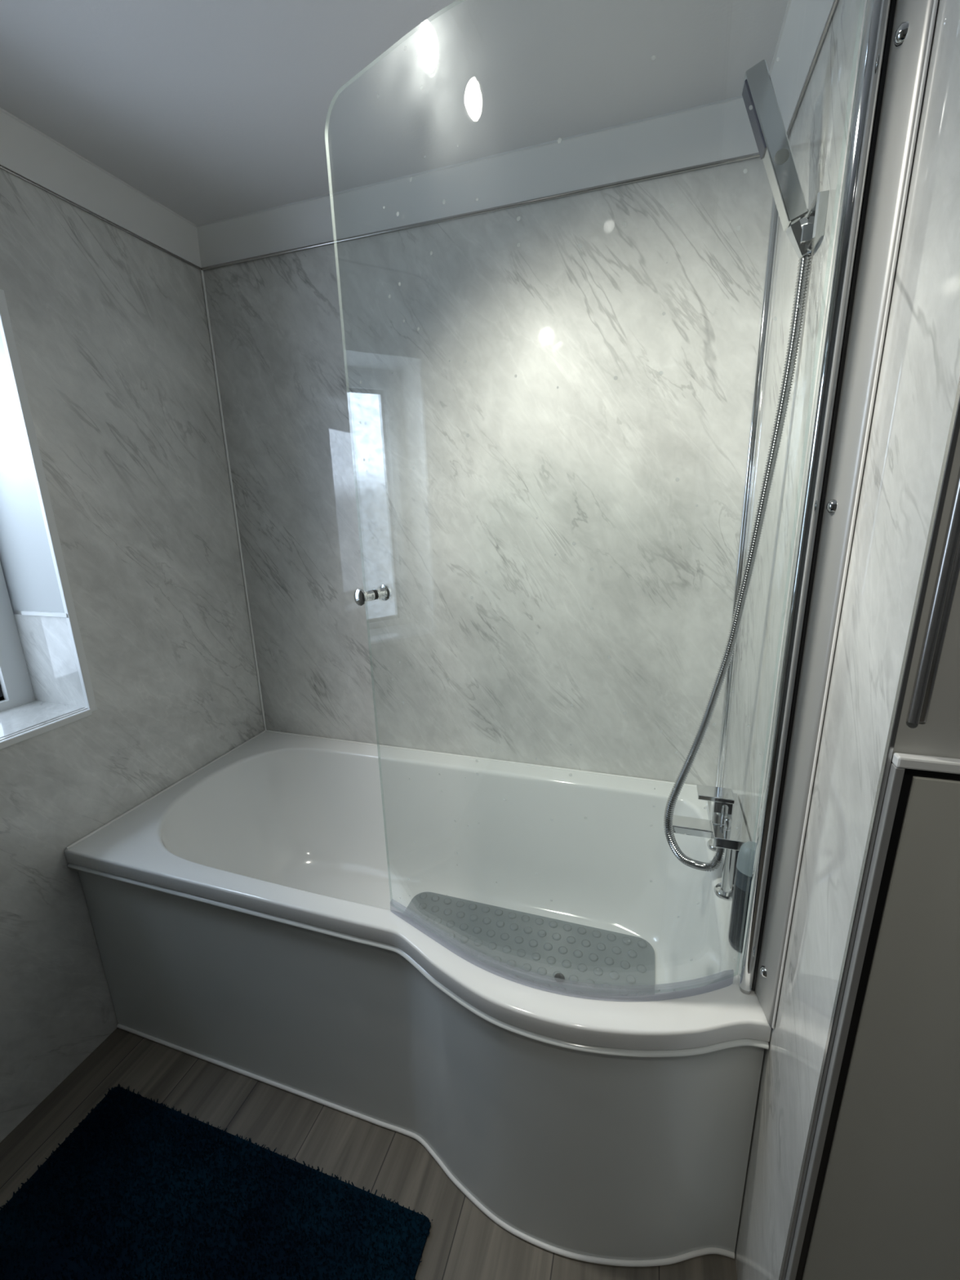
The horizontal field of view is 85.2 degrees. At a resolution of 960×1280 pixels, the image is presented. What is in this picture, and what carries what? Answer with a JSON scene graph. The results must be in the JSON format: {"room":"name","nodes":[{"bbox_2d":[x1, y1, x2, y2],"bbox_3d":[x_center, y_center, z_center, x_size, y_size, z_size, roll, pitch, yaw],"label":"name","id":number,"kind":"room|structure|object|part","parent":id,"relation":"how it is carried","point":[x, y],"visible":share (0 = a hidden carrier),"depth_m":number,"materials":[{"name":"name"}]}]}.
{"room":"bathroom","nodes":[
{"label":"bathroom","id":0,"kind":"room"},
{"bbox_2d":[0,168,264,1142],"bbox_3d":[-1.261,0.140,0.727,0.210,2.120,2.530,3,15,18],"label":"wall","id":1,"kind":"structure","parent":0,"point":[110,329],"depth_m":1.32,"materials":[{"name":"stone"}]},
{"bbox_2d":[0,288,97,749],"bbox_3d":[-1.195,-0.197,0.933,0.263,0.935,0.655,3,15,18],"label":"window","id":2,"kind":"structure","parent":1,"relation":"in","point":[31,554],"depth_m":1.24,"materials":[{"name":"white plastic"}]},
{"bbox_3d":[-1.293,-0.207,0.957,0.062,0.923,0.642,3,15,18],"label":"frame","id":3,"kind":"part","parent":2,"relation":"part of","materials":[{"name":"white plastic"}]},
{"bbox_2d":[0,164,200,269],"bbox_3d":[-1.197,-0.789,0.408,0.006,0.006,2.440,3,15,18],"label":"trim","id":4,"kind":"structure","parent":1,"relation":"attached to","point":[2,167],"depth_m":1.23,"materials":[{"name":"silver metal"}]},
{"bbox_2d":[0,107,201,267],"bbox_3d":[-1.174,-0.831,0.395,0.052,0.080,2.450,3,15,18],"label":"coving","id":5,"kind":"structure","parent":1,"relation":"attached to","point":[27,152],"depth_m":1.21,"materials":[{"name":"white paint"}]},
{"bbox_2d":[0,1027,737,1279],"bbox_3d":[-0.004,1.274,0.566,2.700,0.060,2.650,3,15,18],"label":"floor","id":6,"kind":"structure","parent":0,"point":[463,1242],"depth_m":1.14,"materials":[{"name":"grey wood"}]},
{"bbox_2d":[0,1084,432,1279],"bbox_3d":[-0.573,1.168,0.884,0.847,0.015,0.569,3,15,18],"label":"bath rug","id":7,"kind":"object","parent":6,"relation":"on","point":[142,1188],"visible":1,"depth_m":1.03,"materials":[{"name":"blue fabric"}]},
{"bbox_2d":[64,729,771,1266],"bbox_3d":[-0.176,0.742,1.379,1.521,0.572,0.798,3,15,18],"label":"bath","id":8,"kind":"object","parent":6,"relation":"on","point":[248,918],"visible":0.94,"depth_m":1.16,"materials":[{"name":"white plastic"}]},
{"bbox_2d":[64,731,771,1049],"bbox_3d":[-0.178,0.656,1.357,1.519,0.385,0.796,3,15,18],"label":"tub","id":9,"kind":"object","parent":8,"relation":"in","point":[269,887],"depth_m":1.32,"materials":[{"name":"white plastic"}]},
{"bbox_2d":[403,891,654,995],"bbox_3d":[0.084,0.840,1.349,0.700,0.008,0.367,3,15,18],"label":"bath mat","id":10,"kind":"object","parent":8,"relation":"in","point":[529,947],"visible":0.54,"depth_m":1.40,"materials":[{"name":"grey plastic"}]},
{"bbox_2d":[554,973,564,982],"bbox_3d":[0.198,0.840,1.301,0.026,0.010,0.026,3,15,18],"label":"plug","id":11,"kind":"object","parent":10,"relation":"on","point":[559,977],"visible":1,"depth_m":1.30,"materials":[{"name":"silver metal"}]},
{"bbox_2d":[353,0,938,1028],"bbox_3d":[0.112,-0.080,0.741,0.673,1.332,0.134,3,15,18],"label":"screen","id":12,"kind":"object","parent":8,"relation":"on","point":[896,40],"visible":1,"depth_m":0.60,"materials":[{"name":"silver glass"}]},
{"bbox_3d":[-0.177,-0.075,0.866,0.028,0.028,0.065,10,18,37],"label":"knob","id":13,"kind":"part","parent":12,"relation":"part of","materials":[{"name":"silver metal"}]},
{"bbox_2d":[372,589,377,599],"bbox_3d":[-0.177,-0.075,0.866,0.017,0.017,0.007,10,18,37],"label":"washer","id":14,"kind":"object","parent":12,"relation":"in","point":[375,592],"depth_m":0.86,"materials":[{"name":"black metal"}]},
{"bbox_3d":[0.412,-0.067,0.674,0.019,1.310,0.060,3,15,18],"label":"hinge post","id":15,"kind":"part","parent":12,"relation":"part of","materials":[{"name":"silver metal"}]},
{"bbox_2d":[671,784,750,901],"bbox_3d":[0.485,0.398,1.121,0.142,0.200,0.200,3,15,18],"label":"mixer","id":16,"kind":"object","parent":8,"relation":"on","point":[726,827],"visible":0.91,"depth_m":1.05,"materials":[{"name":"silver metal"}]},
{"bbox_3d":[0.440,0.388,1.088,0.078,0.017,0.043,3,15,18],"label":"spout","id":17,"kind":"part","parent":16,"relation":"part of","materials":[{"name":"silver metal"}]},
{"bbox_3d":[0.480,0.314,1.065,0.068,0.010,0.045,3,15,18],"label":"lever","id":18,"kind":"part","parent":16,"relation":"part of","materials":[{"name":"silver metal"}]},
{"bbox_3d":[0.547,0.422,1.191,0.045,0.114,0.045,3,15,18],"label":"leg","id":19,"kind":"part","parent":16,"relation":"part of","materials":[{"name":"silver metal"}]},
{"bbox_3d":[0.500,0.460,1.048,0.045,0.114,0.045,3,15,18],"label":"leg","id":20,"kind":"part","parent":16,"relation":"part of","materials":[{"name":"silver metal"}]},
{"bbox_3d":[0.491,0.369,1.035,0.012,0.033,0.012,3,15,18],"label":"diverter knob","id":21,"kind":"part","parent":16,"relation":"part of","materials":[{"name":"silver metal"}]},
{"bbox_2d":[663,253,811,871],"bbox_3d":[0.447,-0.065,0.966,0.168,1.139,0.054,-3,15,-7],"label":"shower hose","id":22,"kind":"object","parent":16,"relation":"attached to","point":[802,273],"visible":0.98,"depth_m":0.94,"materials":[{"name":"silver metal"}]},
{"bbox_2d":[733,850,738,884],"bbox_3d":[0.530,0.457,1.084,0.029,0.100,0.029,3,15,18],"label":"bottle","id":23,"kind":"object","parent":8,"relation":"on","point":[737,851],"visible":0.02,"depth_m":1.07,"materials":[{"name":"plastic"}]},
{"bbox_2d":[728,841,756,952],"bbox_3d":[0.467,0.448,0.912,0.044,0.206,0.044,3,15,18],"label":"shampoo bottle","id":24,"kind":"object","parent":8,"relation":"on","point":[745,859],"visible":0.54,"depth_m":0.90,"materials":[{"name":"black plastic"}]},
{"bbox_2d":[0,0,788,225],"bbox_3d":[-0.154,-0.841,0.051,2.900,0.060,2.650,3,15,18],"label":"ceiling","id":25,"kind":"structure","parent":0,"point":[211,110],"depth_m":0.97,"materials":[{"name":"grey paint"}]},
{"bbox_2d":[203,157,773,786],"bbox_3d":[-0.060,-0.115,1.590,1.722,2.120,0.080,3,15,18],"label":"wall","id":26,"kind":"structure","parent":0,"point":[529,425],"depth_m":1.43,"materials":[{"name":"stone"}]},
{"bbox_2d":[200,270,266,730],"bbox_3d":[-0.800,-0.381,1.718,0.007,1.473,0.007,3,15,18],"label":"trim","id":27,"kind":"structure","parent":26,"relation":"attached to","point":[202,271],"depth_m":1.69,"materials":[{"name":"white"}]},
{"bbox_2d":[196,95,759,267],"bbox_3d":[-0.107,-1.086,1.274,1.522,0.080,0.052,3,15,18],"label":"coving","id":28,"kind":"structure","parent":26,"relation":"attached to","point":[721,130],"depth_m":1.23,"materials":[{"name":"white paint"}]},
{"bbox_2d":[200,152,759,271],"bbox_3d":[-0.099,-1.050,1.305,1.514,0.008,0.008,3,15,18],"label":"trim","id":29,"kind":"structure","parent":26,"relation":"attached to","point":[755,155],"depth_m":1.25,"materials":[{"name":"silver metal"}]},
{"bbox_2d":[722,0,959,1279],"bbox_3d":[0.565,0.053,0.876,0.120,2.120,0.932,3,15,18],"label":"wall","id":30,"kind":"structure","parent":0,"point":[919,373],"depth_m":0.61,"materials":[{"name":"stone"}]},
{"bbox_2d":[715,137,788,787],"bbox_3d":[0.632,-0.295,1.242,0.013,1.473,0.046,3,15,18],"label":"shower riser rail","id":31,"kind":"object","parent":30,"relation":"attached to","point":[775,218],"depth_m":1.21,"materials":[{"name":"silver metal"}]},
{"bbox_2d":[768,0,834,133],"bbox_3d":[0.462,-0.942,0.659,0.052,0.080,0.905,3,15,18],"label":"coving","id":32,"kind":"structure","parent":30,"relation":"attached to","point":[804,21],"depth_m":0.89,"materials":[{"name":"white paint"}]},
{"bbox_2d":[786,190,829,258],"bbox_3d":[0.491,-0.623,0.793,0.042,0.062,0.072,3,15,18],"label":"bracket","id":33,"kind":"object","parent":30,"relation":"attached to","point":[805,234],"visible":1,"depth_m":0.78,"materials":[{"name":"silver metal"}]},
{"bbox_2d":[742,59,808,231],"bbox_3d":[0.453,-0.734,0.798,0.110,0.242,0.036,3,15,18],"label":"handset","id":34,"kind":"object","parent":33,"relation":"attached to","point":[758,95],"visible":0.98,"depth_m":0.78,"materials":[{"name":"silver metal"}]},
{"bbox_2d":[786,217,811,258],"bbox_3d":[0.496,-0.623,0.812,0.038,0.053,0.030,11,19,40],"label":"socket","id":35,"kind":"object","parent":33,"relation":"attached to","point":[797,233],"depth_m":0.80,"materials":[{"name":"silver metal"}]},
{"bbox_3d":[0.499,-0.623,0.804,0.009,0.023,0.020,3,15,18],"label":"arm","id":36,"kind":"part","parent":33,"relation":"part of","materials":[{"name":"silver metal"}]},
{"bbox_3d":[0.503,-0.624,0.783,0.014,0.056,0.062,3,15,18],"label":"wall plate","id":37,"kind":"part","parent":33,"relation":"part of","materials":[{"name":"silver metal"}]},
{"bbox_2d":[786,0,838,137],"bbox_3d":[0.483,-0.898,0.658,0.006,0.006,0.895,3,15,18],"label":"trim","id":38,"kind":"structure","parent":30,"relation":"attached to","point":[835,2],"depth_m":0.86,"materials":[{"name":"silver metal"}]},
{"bbox_2d":[778,377,959,1279],"bbox_3d":[0.375,0.157,0.492,0.004,2.120,0.071,3,15,18],"label":"trim","id":39,"kind":"structure","parent":30,"relation":"attached to","point":[954,428],"depth_m":0.48,"materials":[{"name":"silver metal"}]},
{"bbox_2d":[786,430,959,1271],"bbox_3d":[0.878,0.174,0.376,1.025,2.120,0.154,3,15,18],"label":"wall","id":40,"kind":"structure","parent":0,"point":[940,735],"depth_m":0.45,"materials":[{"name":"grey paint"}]},
{"bbox_2d":[784,752,959,1279],"bbox_3d":[0.752,0.660,0.509,0.756,1.119,0.045,3,15,18],"label":"framed board","id":41,"kind":"object","parent":40,"relation":"attached to","point":[880,1200],"visible":1,"depth_m":0.55,"materials":[{"name":"grey wood"},{"name":"satin aluminium"},{"name":"dark grey laminate panel"}]},
{"bbox_3d":[0.733,0.128,0.355,0.756,0.011,0.012,3,15,18],"label":"frame","id":42,"kind":"part","parent":41,"relation":"part of","materials":[{"name":"white plastic"}]},
{"bbox_2d":[906,467,959,724],"bbox_3d":[0.381,-0.034,0.429,0.014,0.222,0.015,3,15,18],"label":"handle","id":43,"kind":"structure","parent":40,"relation":"attached to","point":[948,570],"depth_m":0.43,"materials":[{"name":"silver metal"}]}
]}

